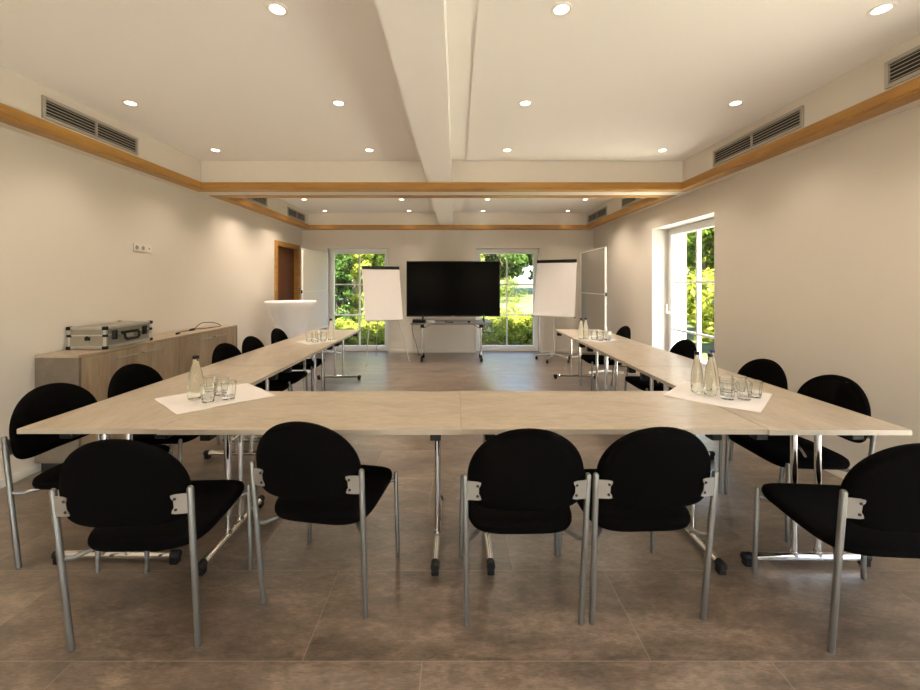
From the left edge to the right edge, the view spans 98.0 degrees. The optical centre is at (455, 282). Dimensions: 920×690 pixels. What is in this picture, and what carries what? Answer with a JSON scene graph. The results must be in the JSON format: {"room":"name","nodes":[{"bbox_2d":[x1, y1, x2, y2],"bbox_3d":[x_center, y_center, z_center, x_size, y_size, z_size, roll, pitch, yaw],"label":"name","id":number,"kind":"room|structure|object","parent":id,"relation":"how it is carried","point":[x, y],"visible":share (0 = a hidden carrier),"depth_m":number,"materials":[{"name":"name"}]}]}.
{"room":"conference room","nodes":[
{"label":"conference room","id":0,"kind":"room"},
{"bbox_2d":[0,127,301,478],"bbox_3d":[-3.490,-0.040,1.900,0.500,3.000,14.000,0,0,0],"label":"wall","id":1,"kind":"structure","parent":0,"point":[71,222],"depth_m":3.69,"materials":[{"name":"beige paint"}]},
{"bbox_2d":[0,463,40,488],"bbox_3d":[-3.233,1.427,1.245,0.014,0.065,11.690,0,0,0],"label":"baseboard","id":2,"kind":"structure","parent":1,"relation":"attached to","point":[24,473],"depth_m":2.98,"materials":[{"name":"beige wood"}]},
{"bbox_2d":[0,103,200,188],"bbox_3d":[-3.069,-1.149,0.064,0.122,0.086,9.328,0,0,0],"label":"trim","id":3,"kind":"structure","parent":1,"relation":"attached to","point":[9,115],"depth_m":3.27,"materials":[{"name":"brown wood"}]},
{"bbox_2d":[133,243,151,252],"bbox_3d":[-3.233,-0.359,4.121,0.012,0.080,0.237,0,0,0],"label":"wall socket","id":4,"kind":"object","parent":1,"relation":"attached to","point":[136,247],"visible":1,"depth_m":4.12,"materials":[{"name":"beige plastic"}]},
{"bbox_2d":[217,198,308,228],"bbox_3d":[-3.069,-1.149,6.700,0.122,0.086,2.996,0,0,0],"label":"trim","id":5,"kind":"structure","parent":1,"relation":"attached to","point":[241,202],"depth_m":6.32,"materials":[{"name":"brown wood"}]},
{"bbox_2d":[274,240,299,300],"bbox_3d":[-3.303,0.345,7.685,0.195,2.230,1.100,0,0,0],"label":"door","id":6,"kind":"structure","parent":1,"relation":"in","point":[286,255],"depth_m":7.76,"materials":[{"name":"brown wood"}]},
{"bbox_2d":[302,230,593,349],"bbox_3d":[0.075,-0.040,8.650,6.630,3.000,0.500,0,0,0],"label":"wall","id":7,"kind":"structure","parent":0,"point":[403,245],"depth_m":8.40,"materials":[{"name":"beige paint"}]},
{"bbox_2d":[326,248,388,352],"bbox_3d":[-2.068,0.360,8.648,1.323,2.200,0.504,0,0,0],"label":"window","id":8,"kind":"structure","parent":7,"relation":"in","point":[331,252],"depth_m":8.56,"materials":[{"name":"white paint"}]},
{"bbox_2d":[305,225,590,229],"bbox_3d":[-0.170,-1.149,8.254,5.920,0.086,0.112,0,0,0],"label":"trim","id":9,"kind":"structure","parent":7,"relation":"attached to","point":[311,227],"depth_m":8.20,"materials":[{"name":"brown wood"}]},
{"bbox_2d":[324,349,592,352],"bbox_3d":[-0.175,1.427,8.393,6.130,0.065,0.014,0,0,0],"label":"baseboard","id":10,"kind":"structure","parent":7,"relation":"attached to","point":[390,350],"depth_m":8.39,"materials":[{"name":"beige wood"}]},
{"bbox_2d":[476,248,540,352],"bbox_3d":[1.093,0.360,8.648,1.365,2.200,0.504,0,0,0],"label":"window","id":11,"kind":"structure","parent":7,"relation":"in","point":[536,252],"depth_m":8.56,"materials":[{"name":"white paint"}]},
{"bbox_2d":[0,351,919,689],"bbox_3d":[-0.175,1.560,1.900,7.130,0.200,14.000,0,0,0],"label":"floor","id":12,"kind":"structure","parent":0,"point":[134,629],"depth_m":1.84,"materials":[{"name":"stone"}]},
{"bbox_2d":[1,383,172,572],"bbox_3d":[-2.069,1.021,2.289,0.595,0.880,0.538,0,0,2],"label":"chair","id":13,"kind":"object","parent":12,"relation":"on","point":[43,402],"visible":0.41,"depth_m":2.15,"materials":[{"name":"black fabric"}]},
{"bbox_2d":[35,325,236,471],"bbox_3d":[-3.037,1.006,4.170,0.375,0.908,2.220,0,0,0],"label":"sideboard","id":14,"kind":"object","parent":12,"relation":"on","point":[170,354],"visible":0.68,"depth_m":3.37,"materials":[{"name":"brown wood"}]},
{"bbox_2d":[66,320,152,349],"bbox_3d":[-3.057,0.457,3.574,0.340,0.191,0.561,0,0,-3],"label":"equipment case","id":15,"kind":"object","parent":14,"relation":"on","point":[107,335],"visible":1,"depth_m":3.38,"materials":[{"name":"silver metal"}]},
{"bbox_2d":[175,322,220,334],"bbox_3d":[-3.045,0.520,4.673,0.139,0.069,0.876,0,0,-3],"label":"cable","id":16,"kind":"object","parent":14,"relation":"on","point":[192,329],"visible":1,"depth_m":4.75,"materials":[{"name":"black plastic"}]},
{"bbox_2d":[48,439,253,652],"bbox_3d":[-1.292,1.021,1.765,0.538,0.880,0.595,0,0,-3],"label":"chair","id":17,"kind":"object","parent":12,"relation":"on","point":[135,495],"visible":1,"depth_m":1.53,"materials":[{"name":"black fabric"}]},
{"bbox_2d":[17,366,286,564],"bbox_3d":[-1.802,1.089,2.722,0.729,0.741,1.498,0,0,0],"label":"conference table","id":18,"kind":"object","parent":12,"relation":"on","point":[137,411],"visible":0.7,"depth_m":2.19,"materials":[{"name":"brown wood"}]},
{"bbox_2d":[155,383,275,413],"bbox_3d":[-1.512,0.716,2.515,0.467,0.005,0.558,0,0,44],"label":"paper napkin","id":19,"kind":"object","parent":18,"relation":"on","point":[178,404],"visible":0.74,"depth_m":2.44,"materials":[{"name":"grey paper"}]},
{"bbox_2d":[187,355,203,399],"bbox_3d":[-1.607,0.581,2.470,0.090,0.265,0.090,0,0,0],"label":"water bottle","id":20,"kind":"object","parent":19,"relation":"on","point":[195,378],"visible":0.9,"depth_m":2.44,"materials":[{"name":"clear glass"}]},
{"bbox_2d":[200,383,216,402],"bbox_3d":[-1.490,0.662,2.405,0.087,0.104,0.083,0,0,0],"label":"drinking glass","id":21,"kind":"object","parent":19,"relation":"on","point":[207,390],"visible":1,"depth_m":2.38,"materials":[{"name":"clear glass"}]},
{"bbox_2d":[204,375,217,382],"bbox_3d":[-1.600,0.662,2.610,0.083,0.104,0.087,0,0,-30],"label":"drinking glass","id":22,"kind":"object","parent":19,"relation":"on","point":[207,379],"visible":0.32,"depth_m":2.58,"materials":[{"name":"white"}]},
{"bbox_2d":[213,377,228,395],"bbox_3d":[-1.500,0.662,2.555,0.083,0.104,0.087,0,0,10],"label":"drinking glass","id":23,"kind":"object","parent":19,"relation":"on","point":[218,380],"visible":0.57,"depth_m":2.52,"materials":[{"name":"clear glass"}]},
{"bbox_2d":[221,380,236,399],"bbox_3d":[-1.400,0.662,2.465,0.087,0.104,0.083,0,0,-40],"label":"drinking glass","id":24,"kind":"object","parent":19,"relation":"on","point":[228,388],"visible":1,"depth_m":2.44,"materials":[{"name":"clear glass"}]},
{"bbox_2d":[107,363,224,465],"bbox_3d":[-2.057,1.021,2.859,0.595,0.880,0.538,0,0,0],"label":"chair","id":25,"kind":"object","parent":12,"relation":"on","point":[129,377],"visible":0.2,"depth_m":2.75,"materials":[{"name":"black fabric"}]},
{"bbox_2d":[212,343,289,444],"bbox_3d":[-1.977,1.021,3.858,0.595,0.880,0.538,0,0,1],"label":"chair","id":26,"kind":"object","parent":12,"relation":"on","point":[223,351],"visible":0.28,"depth_m":3.88,"materials":[{"name":"black fabric"}]},
{"bbox_2d":[208,341,337,441],"bbox_3d":[-1.802,1.089,4.224,0.729,0.741,1.498,0,0,0],"label":"conference table","id":27,"kind":"object","parent":12,"relation":"on","point":[282,353],"visible":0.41,"depth_m":3.97,"materials":[{"name":"brown wood"}]},
{"bbox_2d":[295,338,335,344],"bbox_3d":[-1.710,0.716,4.950,0.395,0.005,0.478,0,0,38],"label":"paper napkin","id":28,"kind":"object","parent":27,"relation":"on","point":[327,340],"visible":0.69,"depth_m":4.90,"materials":[{"name":"grey paper"}]},
{"bbox_2d":[328,319,333,339],"bbox_3d":[-1.572,0.581,5.030,0.081,0.265,0.081,0,0,0],"label":"water bottle","id":29,"kind":"object","parent":28,"relation":"on","point":[330,328],"visible":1,"depth_m":5.00,"materials":[{"name":"clear glass"}]},
{"bbox_2d":[242,336,307,390],"bbox_3d":[-1.982,1.021,4.372,0.595,0.880,0.538,0,0,-1],"label":"chair","id":30,"kind":"object","parent":12,"relation":"on","point":[250,343],"visible":0.37,"depth_m":4.35,"materials":[{"name":"black fabric"}]},
{"bbox_2d":[264,300,316,372],"bbox_3d":[-2.680,0.876,6.500,0.786,1.168,0.786,0,0,0],"label":"bistro table","id":31,"kind":"object","parent":12,"relation":"on","point":[292,317],"visible":0.53,"depth_m":6.26,"materials":[{"name":"white fabric"}]},
{"bbox_2d":[271,328,324,390],"bbox_3d":[-2.037,1.021,5.145,0.595,0.880,0.538,0,0,-2],"label":"chair","id":32,"kind":"object","parent":12,"relation":"on","point":[277,335],"visible":0.4,"depth_m":5.05,"materials":[{"name":"black fabric"}]},
{"bbox_2d":[157,391,460,575],"bbox_3d":[-0.722,1.089,2.310,1.491,0.741,0.698,0,0,0],"label":"conference table","id":33,"kind":"object","parent":12,"relation":"on","point":[435,414],"visible":0.94,"depth_m":2.23,"materials":[{"name":"brown wood"}]},
{"bbox_2d":[301,248,340,353],"bbox_3d":[-2.700,0.422,7.690,0.560,2.075,1.201,0,0,4],"label":"pinboard","id":34,"kind":"object","parent":12,"relation":"on","point":[314,264],"visible":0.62,"depth_m":7.71,"materials":[{"name":"beige fabric"}]},
{"bbox_2d":[283,330,360,390],"bbox_3d":[-1.802,1.089,5.576,0.729,0.741,1.198,0,0,0],"label":"conference table","id":35,"kind":"object","parent":12,"relation":"on","point":[339,335],"visible":0.49,"depth_m":5.70,"materials":[{"name":"brown wood"}]},
{"bbox_2d":[249,421,399,618],"bbox_3d":[-0.612,1.021,1.951,0.538,0.880,0.595,0,0,9],"label":"chair","id":36,"kind":"object","parent":12,"relation":"on","point":[315,474],"visible":1,"depth_m":1.71,"materials":[{"name":"black fabric"}]},
{"bbox_2d":[362,266,409,365],"bbox_3d":[-1.408,0.571,7.591,0.828,1.779,0.887,0,0,-26],"label":"flip chart","id":37,"kind":"object","parent":12,"relation":"on","point":[381,284],"visible":1,"depth_m":7.52,"materials":[{"name":"white paper"}]},
{"bbox_2d":[366,319,402,321],"bbox_3d":[-1.319,0.692,7.408,0.700,0.026,0.040,0,0,-26],"label":"tray","id":38,"kind":"object","parent":37,"relation":"on","point":[367,320],"depth_m":7.38,"materials":[{"name":"silver metal"}]},
{"bbox_2d":[411,320,491,361],"bbox_3d":[-0.082,1.096,7.600,1.490,0.728,0.660,0,0,0],"label":"table","id":39,"kind":"object","parent":12,"relation":"on","point":[480,323],"visible":0.99,"depth_m":7.54,"materials":[{"name":"grey metal"}]},
{"bbox_2d":[406,261,499,321],"bbox_3d":[-0.052,0.157,7.620,1.784,1.150,0.370,0,0,0],"label":"television","id":40,"kind":"object","parent":39,"relation":"on","point":[433,288],"visible":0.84,"depth_m":7.61,"materials":[{"name":"black"}]},
{"bbox_2d":[459,428,590,626],"bbox_3d":[0.288,1.021,1.875,0.538,0.880,0.595,0,0,-1],"label":"chair","id":41,"kind":"object","parent":12,"relation":"on","point":[524,480],"visible":1,"depth_m":1.63,"materials":[{"name":"black fabric"}]},
{"bbox_2d":[532,259,576,362],"bbox_3d":[1.850,0.504,7.541,0.814,1.912,0.680,0,0,26],"label":"flip chart","id":42,"kind":"object","parent":12,"relation":"on","point":[555,290],"visible":0.98,"depth_m":7.60,"materials":[{"name":"white paper"}]},
{"bbox_2d":[534,315,573,317],"bbox_3d":[1.824,0.627,7.488,0.740,0.026,0.040,0,0,26],"label":"tray","id":43,"kind":"object","parent":42,"relation":"on","point":[565,316],"depth_m":7.46,"materials":[{"name":"silver metal"}]},
{"bbox_2d":[553,329,636,390],"bbox_3d":[1.861,1.089,5.529,0.739,0.741,1.358,0,0,0],"label":"conference table","id":44,"kind":"object","parent":12,"relation":"on","point":[570,333],"visible":0.53,"depth_m":5.81,"materials":[{"name":"brown wood"}]},
{"bbox_2d":[572,336,616,342],"bbox_3d":[1.775,0.716,5.120,0.426,0.004,0.491,0,0,-31],"label":"paper napkin","id":45,"kind":"object","parent":44,"relation":"on","point":[589,339],"visible":0.51,"depth_m":4.99,"materials":[{"name":"grey paper"}]},
{"bbox_2d":[578,318,583,338],"bbox_3d":[1.598,0.581,5.110,0.071,0.265,0.071,0,0,0],"label":"water bottle","id":46,"kind":"object","parent":45,"relation":"on","point":[581,328],"visible":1,"depth_m":5.09,"materials":[{"name":"clear glass"}]},
{"bbox_2d":[584,318,588,338],"bbox_3d":[1.665,0.581,5.130,0.071,0.265,0.071,0,0,0],"label":"water bottle","id":47,"kind":"object","parent":45,"relation":"on","point":[586,330],"visible":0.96,"depth_m":5.11,"materials":[{"name":"clear glass"}]},
{"bbox_2d":[567,247,623,373],"bbox_3d":[2.420,0.438,7.090,0.560,2.045,1.318,0,0,0],"label":"pinboard","id":48,"kind":"object","parent":12,"relation":"on","point":[593,292],"visible":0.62,"depth_m":6.96,"materials":[{"name":"beige fabric"}]},
{"bbox_2d":[580,326,630,390],"bbox_3d":[2.032,1.021,5.426,0.595,0.880,0.538,0,0,2],"label":"chair","id":49,"kind":"object","parent":12,"relation":"on","point":[624,331],"visible":0.4,"depth_m":5.34,"materials":[{"name":"black fabric"}]},
{"bbox_2d":[460,391,767,575],"bbox_3d":[0.778,1.089,2.315,1.505,0.741,0.698,0,0,0],"label":"conference table","id":50,"kind":"object","parent":12,"relation":"on","point":[489,414],"visible":0.7,"depth_m":2.20,"materials":[{"name":"brown wood"}]},
{"bbox_2d":[558,427,718,624],"bbox_3d":[0.823,1.021,1.893,0.538,0.880,0.595,0,0,-2],"label":"chair","id":51,"kind":"object","parent":12,"relation":"on","point":[646,480],"visible":0.86,"depth_m":1.65,"materials":[{"name":"black fabric"}]},
{"bbox_2d":[583,342,705,390],"bbox_3d":[1.861,1.089,4.152,0.739,0.741,1.388,0,0,0],"label":"conference table","id":52,"kind":"object","parent":12,"relation":"on","point":[630,354],"visible":0.48,"depth_m":4.08,"materials":[{"name":"brown wood"}]},
{"bbox_2d":[624,339,696,390],"bbox_3d":[2.112,1.021,4.122,0.595,0.880,0.538,0,0,1],"label":"chair","id":53,"kind":"object","parent":12,"relation":"on","point":[685,347],"visible":0.3,"depth_m":4.09,"materials":[{"name":"black fabric"}]},
{"bbox_2d":[718,358,787,492],"bbox_3d":[2.102,1.021,3.048,0.595,0.880,0.538,0,0,-1],"label":"chair","id":54,"kind":"object","parent":12,"relation":"on","point":[768,371],"visible":0.16,"depth_m":2.99,"materials":[{"name":"black fabric"}]},
{"bbox_2d":[634,366,911,566],"bbox_3d":[1.855,1.089,2.705,0.751,0.741,1.498,0,0,0],"label":"conference table","id":55,"kind":"object","parent":12,"relation":"on","point":[786,412],"visible":0.56,"depth_m":2.07,"materials":[{"name":"brown wood"}]},
{"bbox_2d":[663,381,771,412],"bbox_3d":[1.673,0.716,2.565,0.508,0.004,0.524,0,0,44],"label":"paper napkin","id":56,"kind":"object","parent":55,"relation":"on","point":[683,390],"visible":0.67,"depth_m":2.46,"materials":[{"name":"grey paper"}]},
{"bbox_2d":[691,351,702,392],"bbox_3d":[1.575,0.581,2.615,0.071,0.265,0.071,0,0,0],"label":"water bottle","id":57,"kind":"object","parent":56,"relation":"on","point":[696,372],"visible":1,"depth_m":2.59,"materials":[{"name":"clear glass"}]},
{"bbox_2d":[704,353,716,396],"bbox_3d":[1.617,0.581,2.545,0.071,0.265,0.071,0,0,0],"label":"water bottle","id":58,"kind":"object","parent":56,"relation":"on","point":[710,381],"visible":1,"depth_m":2.52,"materials":[{"name":"clear glass"}]},
{"bbox_2d":[710,349,718,389],"bbox_3d":[1.725,0.581,2.690,0.071,0.265,0.071,0,0,0],"label":"water bottle","id":59,"kind":"object","parent":56,"relation":"on","point":[712,351],"visible":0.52,"depth_m":2.67,"materials":[{"name":"clear glass"}]},
{"bbox_2d":[719,380,735,400],"bbox_3d":[1.670,0.662,2.460,0.087,0.104,0.083,0,0,20],"label":"drinking glass","id":60,"kind":"object","parent":56,"relation":"on","point":[727,388],"visible":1,"depth_m":2.43,"materials":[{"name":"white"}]},
{"bbox_2d":[731,375,746,392],"bbox_3d":[1.855,0.662,2.620,0.087,0.104,0.083,0,0,39],"label":"drinking glass","id":61,"kind":"object","parent":56,"relation":"on","point":[736,377],"visible":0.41,"depth_m":2.60,"materials":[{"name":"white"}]},
{"bbox_2d":[736,381,752,400],"bbox_3d":[1.768,0.662,2.455,0.087,0.104,0.083,0,0,-21],"label":"drinking glass","id":62,"kind":"object","parent":56,"relation":"on","point":[744,388],"visible":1,"depth_m":2.43,"materials":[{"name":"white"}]},
{"bbox_2d":[746,379,762,398],"bbox_3d":[1.865,0.662,2.500,0.083,0.104,0.087,0,0,29],"label":"drinking glass","id":63,"kind":"object","parent":56,"relation":"on","point":[757,385],"visible":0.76,"depth_m":2.47,"materials":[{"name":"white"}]},
{"bbox_2d":[724,374,876,542],"bbox_3d":[2.132,1.021,2.511,0.595,0.880,0.538,0,0,0],"label":"chair","id":64,"kind":"object","parent":12,"relation":"on","point":[841,391],"visible":0.58,"depth_m":2.44,"materials":[{"name":"black fabric"}]},
{"bbox_2d":[752,443,919,654],"bbox_3d":[1.738,1.021,1.728,0.538,0.880,0.595,0,0,4],"label":"chair","id":65,"kind":"object","parent":12,"relation":"on","point":[874,510],"visible":1,"depth_m":1.54,"materials":[{"name":"black fabric"}]},
{"bbox_2d":[0,0,919,229],"bbox_3d":[-0.175,-1.426,1.900,7.130,0.628,14.000,0,0,0],"label":"ceiling","id":66,"kind":"structure","parent":0,"point":[436,88],"depth_m":2.82,"materials":[{"name":"white paint"}]},
{"bbox_2d":[41,95,138,155],"bbox_3d":[-3.022,-1.292,3.360,0.016,0.166,0.880,0,0,0],"label":"ceiling vent","id":67,"kind":"object","parent":66,"relation":"in","point":[52,110],"visible":1,"depth_m":3.27,"materials":[{"name":"silver metal"}]},
{"bbox_2d":[122,100,138,106],"bbox_3d":[-2.620,-1.446,3.220,0.112,0.007,0.112,0,0,0],"label":"recessed light","id":68,"kind":"object","parent":66,"relation":"in","point":[127,102],"visible":1,"depth_m":3.22,"materials":[{"name":"white"}]},
{"bbox_2d":[244,198,267,206],"bbox_3d":[-3.022,-1.292,5.910,0.016,0.166,0.980,0,0,0],"label":"ceiling vent","id":69,"kind":"object","parent":66,"relation":"in","point":[261,201],"visible":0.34,"depth_m":6.18,"materials":[{"name":"silver metal"}]},
{"bbox_2d":[266,2,288,16],"bbox_3d":[-0.945,-1.446,2.115,0.112,0.007,0.112,0,0,0],"label":"recessed light","id":70,"kind":"object","parent":66,"relation":"in","point":[275,8],"visible":1,"depth_m":2.11,"materials":[{"name":"white"}]},
{"bbox_2d":[287,206,305,222],"bbox_3d":[-3.022,-1.292,7.605,0.016,0.166,0.850,0,0,0],"label":"ceiling vent","id":71,"kind":"object","parent":66,"relation":"in","point":[291,212],"visible":1,"depth_m":7.56,"materials":[{"name":"silver metal"}]},
{"bbox_2d":[331,100,345,106],"bbox_3d":[-0.945,-1.446,3.220,0.112,0.007,0.112,0,0,0],"label":"recessed light","id":72,"kind":"object","parent":66,"relation":"in","point":[339,103],"visible":1,"depth_m":3.22,"materials":[{"name":"white"}]},
{"bbox_2d":[518,100,531,106],"bbox_3d":[0.558,-1.446,3.220,0.112,0.007,0.112,0,0,0],"label":"recessed light","id":73,"kind":"object","parent":66,"relation":"in","point":[524,103],"visible":1,"depth_m":3.22,"materials":[{"name":"white"}]},
{"bbox_2d":[551,2,572,16],"bbox_3d":[0.558,-1.446,2.115,0.112,0.007,0.112,0,0,0],"label":"recessed light","id":74,"kind":"object","parent":66,"relation":"in","point":[559,9],"visible":1,"depth_m":2.11,"materials":[{"name":"white"}]},
{"bbox_2d":[588,206,606,222],"bbox_3d":[2.682,-1.292,7.620,0.016,0.166,1.000,0,0,0],"label":"ceiling vent","id":75,"kind":"object","parent":66,"relation":"in","point":[602,212],"visible":0.99,"depth_m":7.56,"materials":[{"name":"silver metal"}]},
{"bbox_2d":[621,198,643,207],"bbox_3d":[2.682,-1.292,5.945,0.016,0.166,1.050,0,0,0],"label":"ceiling vent","id":76,"kind":"object","parent":66,"relation":"in","point":[625,202],"visible":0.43,"depth_m":6.24,"materials":[{"name":"silver metal"}]},
{"bbox_2d":[727,100,743,106],"bbox_3d":[2.250,-1.446,3.220,0.112,0.007,0.112,0,0,0],"label":"recessed light","id":77,"kind":"object","parent":66,"relation":"in","point":[736,102],"visible":1,"depth_m":3.22,"materials":[{"name":"white"}]},
{"bbox_2d":[713,105,803,166],"bbox_3d":[2.682,-1.292,3.630,0.016,0.166,1.080,0,0,0],"label":"ceiling vent","id":78,"kind":"object","parent":66,"relation":"in","point":[793,120],"visible":1,"depth_m":3.51,"materials":[{"name":"silver metal"}]},
{"bbox_2d":[866,2,896,16],"bbox_3d":[2.250,-1.446,2.115,0.112,0.007,0.112,0,0,0],"label":"recessed light","id":79,"kind":"object","parent":66,"relation":"in","point":[883,8],"visible":1,"depth_m":2.11,"materials":[{"name":"white"}]},
{"bbox_2d":[884,45,919,88],"bbox_3d":[2.682,-1.292,1.975,0.016,0.166,1.050,0,0,0],"label":"ceiling vent","id":80,"kind":"object","parent":66,"relation":"in","point":[905,66],"visible":1,"depth_m":2.40,"materials":[{"name":"silver metal"}]},
{"bbox_2d":[594,105,919,468],"bbox_3d":[3.140,-0.040,1.650,0.500,3.000,13.500,0,0,0],"label":"wall","id":81,"kind":"structure","parent":0,"point":[817,247],"depth_m":3.15,"materials":[{"name":"beige paint"}]},
{"bbox_2d":[192,182,691,191],"bbox_3d":[-0.170,-1.149,4.794,5.920,0.086,0.132,0,0,0],"label":"trim","id":82,"kind":"structure","parent":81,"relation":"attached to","point":[205,186],"depth_m":4.73,"materials":[{"name":"brown wood"}]},
{"bbox_2d":[209,195,675,197],"bbox_3d":[-0.170,-1.149,5.136,5.920,0.086,0.132,0,0,0],"label":"trim","id":83,"kind":"structure","parent":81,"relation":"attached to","point":[214,196],"depth_m":5.11,"materials":[{"name":"brown wood"}]},
{"bbox_2d":[586,198,668,228],"bbox_3d":[2.729,-1.149,6.700,0.122,0.086,2.996,0,0,0],"label":"trim","id":84,"kind":"structure","parent":81,"relation":"attached to","point":[646,202],"depth_m":6.33,"materials":[{"name":"brown wood"}]},
{"bbox_2d":[652,211,714,361],"bbox_3d":[3.138,0.329,5.180,0.504,2.263,1.440,0,0,0],"label":"window","id":85,"kind":"structure","parent":81,"relation":"in","point":[669,281],"depth_m":5.89,"materials":[{"name":"white paint"}]},
{"bbox_2d":[593,350,847,478],"bbox_3d":[2.883,1.427,1.900,0.014,0.065,13.000,0,0,0],"label":"baseboard","id":86,"kind":"structure","parent":81,"relation":"attached to","point":[841,474],"depth_m":3.03,"materials":[{"name":"beige"}]},
{"bbox_2d":[682,76,919,188],"bbox_3d":[2.729,-1.149,0.064,0.122,0.086,9.328,0,0,0],"label":"trim","id":87,"kind":"structure","parent":81,"relation":"attached to","point":[907,92],"depth_m":2.94,"materials":[{"name":"brown wood"}]},
{"label":"outside","id":88,"kind":"structure","parent":0,"visible":0},
{"bbox_2d":[337,285,713,360],"bbox_3d":[2.000,0.815,13.000,48.000,1.910,58.000,0,0,0],"label":"lawn","id":89,"kind":"structure","parent":88,"point":[528,307],"depth_m":18.04,"materials":[{"name":"green plant"}]},
{"bbox_2d":[335,254,353,322],"bbox_3d":[-3.543,-0.394,11.934,1.028,3.729,0.996,0,0,7],"label":"columnar tree","id":90,"kind":"object","parent":89,"relation":"on","point":[342,269],"visible":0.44,"depth_m":11.85,"materials":[{"name":"green plant"}]},
{"bbox_2d":[340,335,357,344],"bbox_3d":[-2.899,1.382,9.973,0.806,0.383,0.941,0,0,43],"label":"shrub","id":91,"kind":"object","parent":89,"relation":"on","point":[349,341],"visible":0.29,"depth_m":9.85,"materials":[{"name":"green plant"}]},
{"bbox_2d":[335,318,366,336],"bbox_3d":[-3.067,1.252,11.098,1.124,0.588,1.054,0,0,-38],"label":"shrub","id":92,"kind":"object","parent":89,"relation":"on","point":[339,325],"visible":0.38,"depth_m":10.93,"materials":[{"name":"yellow plant"}]},
{"bbox_2d":[335,254,384,299],"bbox_3d":[-5.152,-1.616,19.380,4.152,5.343,4.321,0,0,3],"label":"tree","id":93,"kind":"object","parent":89,"relation":"on","point":[378,259],"visible":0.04,"depth_m":19.12,"materials":[{"name":"green plant"}]},
{"bbox_2d":[348,254,372,321],"bbox_3d":[-3.224,-0.808,13.099,0.926,4.426,1.048,0,0,37],"label":"columnar tree","id":94,"kind":"object","parent":89,"relation":"on","point":[355,272],"visible":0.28,"depth_m":13.03,"materials":[{"name":"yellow plant"}]},
{"bbox_2d":[353,328,384,344],"bbox_3d":[-2.110,1.344,9.962,0.812,0.459,1.017,0,0,25],"label":"shrub","id":95,"kind":"object","parent":89,"relation":"on","point":[372,336],"visible":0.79,"depth_m":9.75,"materials":[{"name":"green plant"}]},
{"bbox_2d":[355,317,383,336],"bbox_3d":[-2.291,1.176,11.160,1.212,0.719,1.139,0,0,41],"label":"shrub","id":96,"kind":"object","parent":89,"relation":"on","point":[373,325],"visible":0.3,"depth_m":10.90,"materials":[{"name":"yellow plant"}]},
{"bbox_2d":[481,317,492,335],"bbox_3d":[0.552,1.124,10.883,1.162,0.856,1.062,0,0,-41],"label":"shrub","id":97,"kind":"object","parent":89,"relation":"on","point":[485,327],"visible":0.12,"depth_m":10.61,"materials":[{"name":"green plant"}]},
{"bbox_2d":[484,329,515,344],"bbox_3d":[1.065,1.355,9.825,0.856,0.433,0.920,0,0,24],"label":"shrub","id":98,"kind":"object","parent":89,"relation":"on","point":[497,337],"visible":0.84,"depth_m":9.59,"materials":[{"name":"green plant"}]},
{"bbox_2d":[483,312,522,340],"bbox_3d":[1.256,1.150,10.802,1.289,0.816,1.320,0,0,37],"label":"shrub","id":99,"kind":"object","parent":89,"relation":"on","point":[500,322],"visible":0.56,"depth_m":10.58,"materials":[{"name":"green plant"}]},
{"bbox_2d":[481,254,528,295],"bbox_3d":[3.167,-1.568,23.390,4.156,4.807,3.011,0,0,-43],"label":"tree","id":100,"kind":"object","parent":89,"relation":"on","point":[516,262],"visible":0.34,"depth_m":22.52,"materials":[{"name":"green plant"}]},
{"bbox_2d":[500,303,526,326],"bbox_3d":[1.745,1.023,12.254,1.176,0.897,1.194,0,0,-20],"label":"shrub","id":101,"kind":"object","parent":89,"relation":"on","point":[512,305],"visible":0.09,"depth_m":12.31,"materials":[{"name":"yellow plant"}]},
{"bbox_2d":[500,276,532,302],"bbox_3d":[2.640,0.326,20.459,2.488,1.390,2.065,0,0,7],"label":"shrub","id":102,"kind":"object","parent":89,"relation":"on","point":[503,288],"visible":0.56,"depth_m":20.10,"materials":[{"name":"green plant"}]},
{"bbox_2d":[511,316,532,333],"bbox_3d":[1.989,1.186,11.002,1.064,0.712,1.248,0,0,-28],"label":"shrub","id":103,"kind":"object","parent":89,"relation":"on","point":[527,322],"visible":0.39,"depth_m":10.84,"materials":[{"name":"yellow plant"}]},
{"bbox_2d":[515,328,532,344],"bbox_3d":[1.885,1.341,9.877,0.901,0.461,0.804,0,0,-44],"label":"shrub","id":104,"kind":"object","parent":89,"relation":"on","point":[525,337],"visible":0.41,"depth_m":9.80,"materials":[{"name":"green plant"}]},
{"bbox_2d":[522,254,532,279],"bbox_3d":[5.367,-2.732,26.029,5.438,6.865,5.594,0,0,-23],"label":"tree","id":105,"kind":"object","parent":89,"relation":"on","point":[530,256],"visible":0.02,"depth_m":24.64,"materials":[{"name":"green plant"}]},
{"bbox_2d":[686,276,713,342],"bbox_3d":[5.958,0.470,8.372,2.113,2.257,2.129,0,0,-31],"label":"bush","id":106,"kind":"object","parent":89,"relation":"on","point":[707,289],"visible":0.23,"depth_m":8.36,"materials":[{"name":"yellow plant"}]},
{"bbox_2d":[686,227,713,270],"bbox_3d":[8.755,-1.070,12.459,3.958,4.820,3.529,0,0,-31],"label":"tree","id":107,"kind":"object","parent":89,"relation":"on","point":[707,235],"visible":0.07,"depth_m":12.34,"materials":[{"name":"green plant"}]},
{"bbox_2d":[686,267,713,329],"bbox_3d":[7.310,0.535,10.571,2.692,1.912,2.329,0,0,-7],"label":"tree","id":108,"kind":"object","parent":89,"relation":"on","point":[705,273],"visible":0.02,"depth_m":10.73,"materials":[{"name":"yellow plant"}]},
{"bbox_2d":[686,233,713,274],"bbox_3d":[9.874,-1.426,15.638,3.078,5.154,4.171,0,0,-35],"label":"tree","id":109,"kind":"object","parent":89,"relation":"on","point":[707,264],"visible":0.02,"depth_m":15.51,"materials":[{"name":"green plant"}]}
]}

